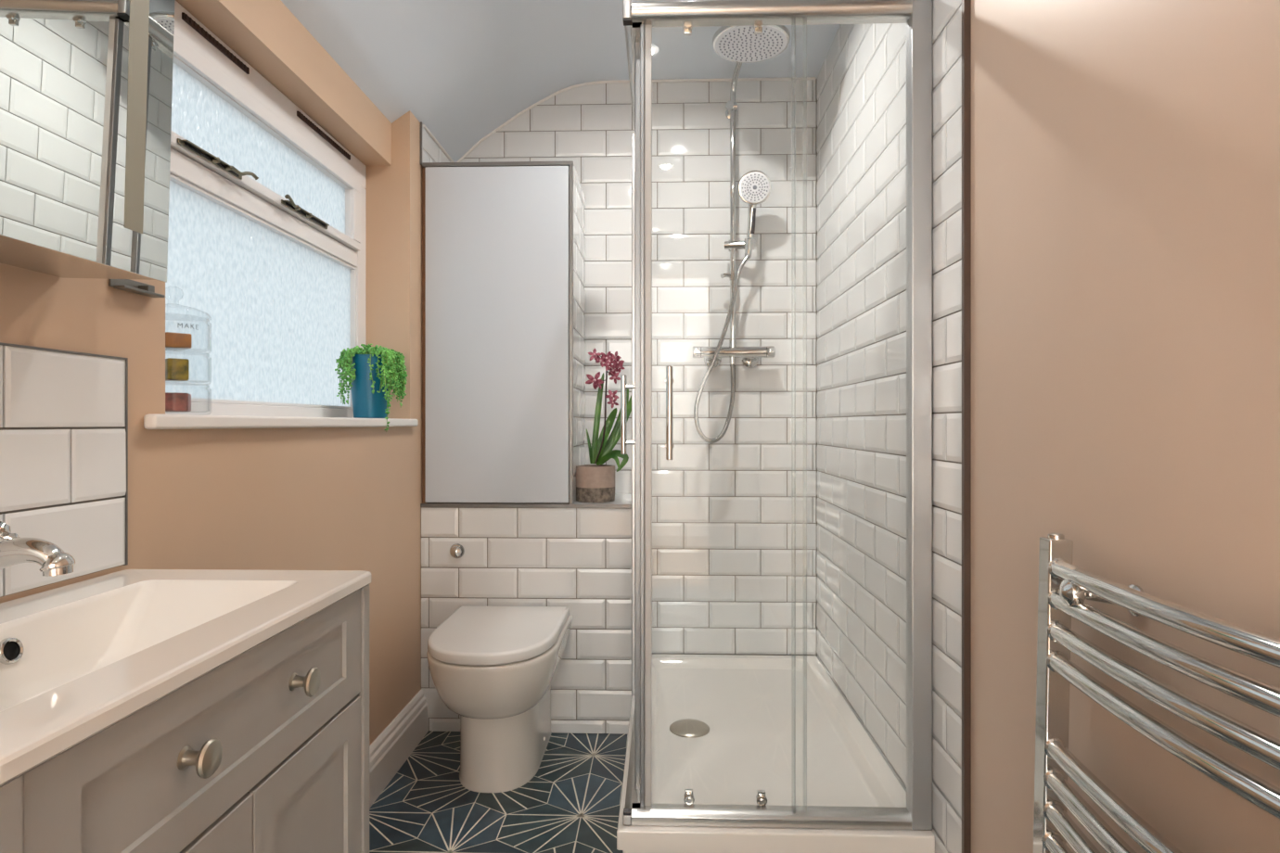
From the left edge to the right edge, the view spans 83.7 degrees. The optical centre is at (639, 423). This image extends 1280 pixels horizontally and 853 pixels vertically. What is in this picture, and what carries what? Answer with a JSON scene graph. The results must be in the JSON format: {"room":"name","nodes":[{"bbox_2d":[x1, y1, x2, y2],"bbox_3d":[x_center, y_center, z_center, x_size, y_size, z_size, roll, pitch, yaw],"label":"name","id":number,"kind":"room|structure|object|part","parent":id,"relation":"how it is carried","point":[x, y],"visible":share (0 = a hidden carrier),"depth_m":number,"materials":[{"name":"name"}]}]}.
{"room":"bathroom","nodes":[
{"label":"bathroom","id":0,"kind":"room"},
{"bbox_2d":[0,0,450,745],"bbox_3d":[-0.890,-0.047,0.828,0.209,2.220,4.100,0,0,2],"label":"wall","id":1,"kind":"structure","parent":0,"point":[291,498],"depth_m":1.65,"materials":[{"name":"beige paint"}]},
{"bbox_2d":[0,342,127,597],"bbox_3d":[-0.795,0.057,0.654,0.010,0.314,0.858,0,0,2],"label":"backsplash","id":2,"kind":"structure","parent":1,"relation":"attached to","point":[64,414],"depth_m":0.97,"materials":[{"name":"grey tile"}]},
{"bbox_2d":[0,0,174,282],"bbox_3d":[-0.714,-0.565,0.647,0.146,0.743,0.652,2,0,2],"label":"upper cabinet","id":3,"kind":"object","parent":1,"relation":"attached to","point":[86,85],"visible":1,"depth_m":0.84,"materials":[{"name":"grey metal"}]},
{"bbox_2d":[108,279,165,297],"bbox_3d":[-0.773,-0.211,1.101,0.022,0.020,0.092,0,0,2],"label":"metal bracket","id":4,"kind":"object","parent":1,"relation":"attached to","point":[126,285],"visible":0.95,"depth_m":1.09,"materials":[{"name":"grey metal"}]},
{"bbox_2d":[143,0,418,429],"bbox_3d":[-0.855,-0.415,1.732,0.223,0.848,1.214,0,0,2],"label":"window","id":5,"kind":"structure","parent":1,"relation":"in","point":[266,237],"depth_m":1.71,"materials":[{"name":"white glass"}]},
{"bbox_2d":[165,383,211,415],"bbox_3d":[-0.853,-0.044,1.305,0.120,0.055,0.120,0,0,2],"label":"glass jar","id":6,"kind":"object","parent":5,"relation":"on","point":[174,383],"visible":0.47,"depth_m":1.29,"materials":[{"name":"clear glass"}]},
{"bbox_2d":[165,392,191,411],"bbox_3d":[-0.857,-0.039,1.301,0.062,0.034,0.050,0,0,-27],"label":"soap bar","id":7,"kind":"object","parent":6,"relation":"in","point":[174,402],"visible":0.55,"depth_m":1.29,"materials":[{"name":"wax"}]},
{"bbox_2d":[165,350,211,385],"bbox_3d":[-0.853,-0.101,1.305,0.120,0.057,0.120,0,0,2],"label":"glass jar","id":8,"kind":"object","parent":6,"relation":"on","point":[167,382],"visible":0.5,"depth_m":1.30,"materials":[{"name":"clear glass"}]},
{"bbox_2d":[165,358,189,380],"bbox_3d":[-0.853,-0.098,1.305,0.072,0.039,0.035,0,0,45],"label":"soap bar","id":9,"kind":"object","parent":8,"relation":"in","point":[175,369],"visible":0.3,"depth_m":1.28,"materials":[{"name":"yellow"}]},
{"bbox_2d":[165,313,211,355],"bbox_3d":[-0.853,-0.162,1.305,0.120,0.063,0.120,0,0,2],"label":"glass jar","id":10,"kind":"object","parent":8,"relation":"on","point":[168,351],"visible":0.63,"depth_m":1.31,"materials":[{"name":"grey"}]},
{"bbox_2d":[165,332,191,348],"bbox_3d":[-0.855,-0.149,1.305,0.076,0.027,0.042,0,0,42],"label":"soap bar","id":11,"kind":"object","parent":10,"relation":"in","point":[175,340],"visible":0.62,"depth_m":1.28,"materials":[{"name":"orange wax"}]},
{"bbox_2d":[165,286,211,321],"bbox_3d":[-0.853,-0.223,1.305,0.119,0.056,0.119,0,0,2],"label":"lid","id":12,"kind":"object","parent":10,"relation":"on","point":[172,316],"visible":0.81,"depth_m":1.31,"materials":[{"name":"clear glass"}]},
{"bbox_2d":[181,12,249,74],"bbox_3d":[-0.911,-0.817,1.543,0.008,0.014,0.227,0,0,2],"label":"vent","id":13,"kind":"object","parent":5,"relation":"attached to","point":[189,22],"depth_m":1.53,"materials":[{"name":"brown plastic"}]},
{"bbox_3d":[-0.930,-0.270,1.761,0.004,0.454,0.997,0,0,2],"label":"pane","id":14,"kind":"part","parent":5,"relation":"part of","materials":[{"name":"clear glass"}]},
{"bbox_3d":[-0.922,-0.645,1.756,0.004,0.164,0.892,0,0,2],"label":"pane","id":15,"kind":"part","parent":5,"relation":"part of","materials":[{"name":"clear glass"}]},
{"bbox_3d":[-0.919,-0.652,1.761,0.053,0.216,0.983,0,0,2],"label":"sash","id":16,"kind":"part","parent":5,"relation":"part of","materials":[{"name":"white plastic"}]},
{"bbox_3d":[-0.840,-0.003,1.732,0.193,0.024,1.214,0,0,2],"label":"sill","id":17,"kind":"part","parent":5,"relation":"part of","materials":[{"name":"white paint"}]},
{"bbox_2d":[296,110,350,159],"bbox_3d":[-0.896,-0.817,2.036,0.008,0.014,0.315,0,0,2],"label":"vent","id":18,"kind":"object","parent":5,"relation":"attached to","point":[302,119],"depth_m":2.01,"materials":[{"name":"brown plastic"}]},
{"bbox_2d":[334,343,407,430],"bbox_3d":[-0.791,-0.107,2.114,0.201,0.262,0.182,0,0,-1],"label":"trailing plant","id":19,"kind":"object","parent":5,"relation":"on","point":[372,375],"visible":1,"depth_m":2.06,"materials":[{"name":"green plant"}]},
{"bbox_3d":[-0.796,-0.108,2.114,0.127,0.184,0.127,0,0,2],"label":"pot","id":20,"kind":"part","parent":19,"relation":"part of","materials":[{"name":"blue ceramic"}]},
{"bbox_2d":[369,690,428,808],"bbox_3d":[-0.752,0.972,1.756,0.028,0.142,1.327,0,0,2],"label":"baseboard","id":21,"kind":"structure","parent":1,"relation":"attached to","point":[391,748],"depth_m":2.14,"materials":[{"name":"white paint"}]},
{"bbox_2d":[369,730,627,852],"bbox_3d":[-0.090,1.082,0.797,1.801,0.082,4.387,0,0,2],"label":"floor","id":22,"kind":"structure","parent":0,"point":[570,804],"depth_m":1.94,"materials":[{"name":"blue tile"}]},
{"bbox_2d":[0,584,369,852],"bbox_3d":[-0.594,0.642,0.779,0.397,0.801,0.604,0,0,2],"label":"vanity cabinet","id":23,"kind":"object","parent":22,"relation":"on","point":[266,750],"visible":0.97,"depth_m":0.74,"materials":[{"name":"grey wood"}]},
{"bbox_3d":[-0.613,0.642,0.488,0.376,0.801,0.021,0,0,2],"label":"panel","id":24,"kind":"part","parent":23,"relation":"part of","materials":[{"name":"grey paint"}]},
{"bbox_2d":[0,569,371,786],"bbox_3d":[-0.603,0.267,0.778,0.381,0.092,0.614,0,0,2],"label":"washbasin","id":25,"kind":"object","parent":23,"relation":"in","point":[78,659],"visible":0.99,"depth_m":0.83,"materials":[{"name":"white ceramic"}]},
{"bbox_2d":[0,521,75,576],"bbox_3d":[-0.701,0.161,0.751,0.160,0.120,0.124,0,0,28],"label":"tap","id":26,"kind":"object","parent":25,"relation":"on","point":[54,561],"visible":1,"depth_m":0.75,"materials":[{"name":"silver metal"}]},
{"bbox_3d":[-0.737,0.137,0.800,0.066,0.073,0.051,0,0,-34],"label":"cross handle","id":27,"kind":"part","parent":26,"relation":"part of","materials":[{"name":"silver metal"}]},
{"bbox_3d":[-0.414,0.314,0.670,0.031,0.034,0.034,0,0,2],"label":"knob","id":28,"kind":"part","parent":23,"relation":"part of","materials":[{"name":"silver metal"}]},
{"bbox_3d":[-0.433,0.680,0.634,0.020,0.561,0.278,0,0,2],"label":"door","id":29,"kind":"part","parent":23,"relation":"part of","materials":[{"name":"grey paint"}]},
{"bbox_3d":[-0.425,0.680,0.914,0.020,0.561,0.276,0,0,2],"label":"door","id":30,"kind":"part","parent":23,"relation":"part of","materials":[{"name":"grey paint"}]},
{"bbox_3d":[-0.408,0.314,0.868,0.031,0.034,0.034,0,0,2],"label":"knob","id":31,"kind":"part","parent":23,"relation":"part of","materials":[{"name":"silver metal"}]},
{"bbox_3d":[-0.595,0.642,1.070,0.376,0.801,0.022,0,0,2],"label":"panel","id":32,"kind":"part","parent":23,"relation":"part of","materials":[{"name":"grey paint"}]},
{"bbox_2d":[426,605,572,793],"bbox_3d":[-0.423,0.824,2.140,0.374,0.438,0.527,0,0,2],"label":"toilet","id":33,"kind":"object","parent":22,"relation":"on","point":[494,668],"visible":1,"depth_m":2.02,"materials":[{"name":"white ceramic"}]},
{"bbox_3d":[-0.424,0.621,2.125,0.367,0.033,0.498,0,0,2],"label":"lid","id":34,"kind":"part","parent":33,"relation":"part of","materials":[{"name":"white plastic"}]},
{"bbox_2d":[616,654,934,852],"bbox_3d":[0.314,0.969,2.163,0.693,0.148,1.209,0,0,2],"label":"shower tray","id":35,"kind":"object","parent":22,"relation":"on","point":[722,723],"visible":0.77,"depth_m":1.97,"materials":[{"name":"white ceramic"}]},
{"bbox_2d":[620,0,932,830],"bbox_3d":[0.304,-0.046,1.971,0.701,1.881,0.822,0,0,2],"label":"shower enclosure","id":36,"kind":"object","parent":35,"relation":"on","point":[639,19],"visible":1,"depth_m":1.59,"materials":[{"name":"grey glass"}]},
{"bbox_3d":[-0.019,-0.024,1.851,0.062,0.205,0.020,0,0,2],"label":"handle","id":37,"kind":"part","parent":36,"relation":"part of","materials":[{"name":"silver metal"}]},
{"bbox_3d":[-0.006,0.879,1.995,0.036,0.030,0.782,0,0,2],"label":"rail","id":38,"kind":"part","parent":36,"relation":"part of","materials":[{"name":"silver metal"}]},
{"bbox_3d":[-0.005,-0.923,1.995,0.042,0.042,0.782,0,0,2],"label":"rail","id":39,"kind":"part","parent":36,"relation":"part of","materials":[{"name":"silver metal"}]},
{"bbox_3d":[0.066,-0.024,1.598,0.020,0.207,0.062,0,0,2],"label":"handle","id":40,"kind":"part","parent":36,"relation":"part of","materials":[{"name":"silver metal"}]},
{"bbox_3d":[0.290,0.879,1.598,0.617,0.030,0.037,0,0,2],"label":"rail","id":41,"kind":"part","parent":36,"relation":"part of","materials":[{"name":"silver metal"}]},
{"bbox_3d":[0.290,-0.923,1.596,0.617,0.042,0.042,0,0,2],"label":"rail","id":42,"kind":"part","parent":36,"relation":"part of","materials":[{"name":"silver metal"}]},
{"bbox_2d":[420,493,631,734],"bbox_3d":[-0.384,0.661,2.599,0.726,0.783,0.391,0,0,2],"label":"wall","id":43,"kind":"structure","parent":0,"point":[577,556],"depth_m":2.40,"materials":[{"name":"grey tile"}]},
{"bbox_2d":[449,543,464,558],"bbox_3d":[-0.618,0.429,2.398,0.050,0.050,0.028,0,0,2],"label":"button","id":44,"kind":"object","parent":43,"relation":"attached to","point":[456,551],"visible":1,"depth_m":2.39,"materials":[{"name":"silver metal"}]},
{"bbox_2d":[422,161,585,504],"bbox_3d":[-0.477,-0.307,2.598,0.515,1.152,0.386,0,0,2],"label":"upper cabinet","id":45,"kind":"object","parent":43,"relation":"on","point":[504,242],"visible":0.97,"depth_m":2.41,"materials":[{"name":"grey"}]},
{"bbox_2d":[576,348,631,502],"bbox_3d":[-0.121,0.004,2.496,0.217,0.533,0.144,0,0,25],"label":"potted orchid","id":46,"kind":"object","parent":43,"relation":"on","point":[595,483],"visible":0.94,"depth_m":2.48,"materials":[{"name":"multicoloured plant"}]},
{"bbox_3d":[-0.158,-0.149,2.469,0.064,0.061,0.027,0,0,2],"label":"flower","id":47,"kind":"part","parent":46,"relation":"part of","materials":[{"name":"red plant"}]},
{"bbox_3d":[-0.157,-0.238,2.474,0.050,0.049,0.020,0,0,2],"label":"flower","id":48,"kind":"part","parent":46,"relation":"part of","materials":[{"name":"red plant"}]},
{"bbox_3d":[-0.156,0.209,2.511,0.140,0.123,0.140,0,0,2],"label":"pot","id":49,"kind":"part","parent":46,"relation":"part of","materials":[{"name":"ceramic"}]},
{"bbox_3d":[-0.136,-0.218,2.479,0.048,0.044,0.016,0,0,18],"label":"flower","id":50,"kind":"part","parent":46,"relation":"part of","materials":[{"name":"red plant"}]},
{"bbox_3d":[-0.122,-0.052,2.491,0.074,0.387,0.034,0,0,2],"label":"stem","id":51,"kind":"part","parent":46,"relation":"part of","materials":[{"name":"green plant"}]},
{"bbox_3d":[-0.115,-0.227,2.477,0.051,0.050,0.021,0,0,2],"label":"flower","id":52,"kind":"part","parent":46,"relation":"part of","materials":[{"name":"red plant"}]},
{"bbox_3d":[-0.111,-0.205,2.472,0.045,0.046,0.018,0,0,2],"label":"flower","id":53,"kind":"part","parent":46,"relation":"part of","materials":[{"name":"red plant"}]},
{"bbox_3d":[-0.097,-0.094,2.465,0.051,0.048,0.017,0,0,16],"label":"flower","id":54,"kind":"part","parent":46,"relation":"part of","materials":[{"name":"red plant"}]},
{"bbox_3d":[-0.095,-0.072,2.473,0.042,0.039,0.013,0,0,11],"label":"flower","id":55,"kind":"part","parent":46,"relation":"part of","materials":[{"name":"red plant"}]},
{"bbox_3d":[-0.093,-0.188,2.484,0.051,0.048,0.021,0,0,2],"label":"flower","id":56,"kind":"part","parent":46,"relation":"part of","materials":[{"name":"red plant"}]},
{"bbox_3d":[-0.087,-0.158,2.478,0.046,0.041,0.017,0,0,15],"label":"flower","id":57,"kind":"part","parent":46,"relation":"part of","materials":[{"name":"red plant"}]},
{"bbox_3d":[-0.085,-0.231,2.483,0.047,0.046,0.017,0,0,-28],"label":"flower","id":58,"kind":"part","parent":46,"relation":"part of","materials":[{"name":"red plant"}]},
{"bbox_3d":[-0.076,-0.214,2.468,0.050,0.046,0.015,0,0,-17],"label":"flower","id":59,"kind":"part","parent":46,"relation":"part of","materials":[{"name":"red plant"}]},
{"bbox_3d":[-0.070,-0.195,2.481,0.039,0.036,0.014,0,0,-24],"label":"flower","id":60,"kind":"part","parent":46,"relation":"part of","materials":[{"name":"red plant"}]},
{"bbox_2d":[281,0,840,162],"bbox_3d":[-0.100,-1.210,0.803,1.850,0.695,4.300,0,0,2],"label":"ceiling","id":61,"kind":"structure","parent":0,"point":[463,69],"depth_m":2.35,"materials":[{"name":"white paint"}]},
{"bbox_2d":[460,78,817,657],"bbox_3d":[-0.051,-0.157,2.866,1.720,2.440,0.173,0,0,2],"label":"wall","id":62,"kind":"structure","parent":0,"point":[722,509],"depth_m":2.77,"materials":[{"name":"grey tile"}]},
{"bbox_2d":[422,76,815,162],"bbox_3d":[-0.042,-1.169,2.592,1.426,0.338,0.380,0,0,2],"label":"trim","id":63,"kind":"structure","parent":62,"relation":"attached to","point":[428,131],"depth_m":2.77,"materials":[{"name":"white paint"}]},
{"bbox_2d":[691,25,790,368],"bbox_3d":[0.346,-0.761,2.483,0.308,1.089,0.585,0,0,2],"label":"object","id":64,"kind":"object","parent":62,"relation":"attached to","point":[739,44],"visible":0.97,"depth_m":2.68,"materials":[{"name":"silver metal"}]},
{"bbox_3d":[0.218,-0.271,2.704,0.038,0.046,0.051,0,0,2],"label":"valve knob","id":65,"kind":"part","parent":64,"relation":"part of","materials":[{"name":"silver metal"}]},
{"bbox_2d":[693,169,771,443],"bbox_3d":[0.347,-0.426,2.657,0.282,0.997,0.105,0,0,13],"label":"shower","id":66,"kind":"object","parent":64,"relation":"attached to","point":[754,187],"visible":1,"depth_m":2.64,"materials":[{"name":"silver metal"}]},
{"bbox_3d":[0.415,-0.759,2.647,0.031,0.136,0.048,0,0,-10],"label":"handle","id":67,"kind":"part","parent":66,"relation":"part of","materials":[{"name":"silver metal"}]},
{"bbox_3d":[0.419,-0.863,2.605,0.109,0.106,0.027,0,0,2],"label":"spray plate","id":68,"kind":"part","parent":66,"relation":"part of","materials":[{"name":"white plastic"}]},
{"bbox_3d":[0.356,-0.801,2.516,0.025,1.008,0.393,0,0,-1],"label":"riser rail","id":69,"kind":"part","parent":64,"relation":"part of","materials":[{"name":"silver metal"}]},
{"bbox_3d":[0.359,-1.230,2.315,0.232,0.009,0.232,0,0,2],"label":"spray plate","id":70,"kind":"part","parent":64,"relation":"part of","materials":[{"name":"white metal"}]},
{"bbox_3d":[0.488,-0.271,2.696,0.038,0.046,0.051,0,0,2],"label":"valve knob","id":71,"kind":"part","parent":64,"relation":"part of","materials":[{"name":"silver metal"}]},
{"bbox_2d":[816,0,1279,852],"bbox_3d":[0.698,-0.157,0.829,0.157,2.440,4.200,0,0,2],"label":"wall","id":72,"kind":"structure","parent":0,"point":[1106,173],"depth_m":1.12,"materials":[{"name":"beige paint"}]},
{"bbox_2d":[1033,532,1279,852],"bbox_3d":[0.583,0.539,0.752,0.092,0.766,0.560,0,0,2],"label":"towel radiator","id":73,"kind":"object","parent":72,"relation":"attached to","point":[1064,587],"visible":1,"depth_m":0.83,"materials":[{"name":"silver metal"}]},
{"bbox_3d":[0.585,0.539,1.017,0.033,0.766,0.030,1,0,2],"label":"post","id":74,"kind":"part","parent":73,"relation":"part of","materials":[{"name":"silver metal"}]}
]}

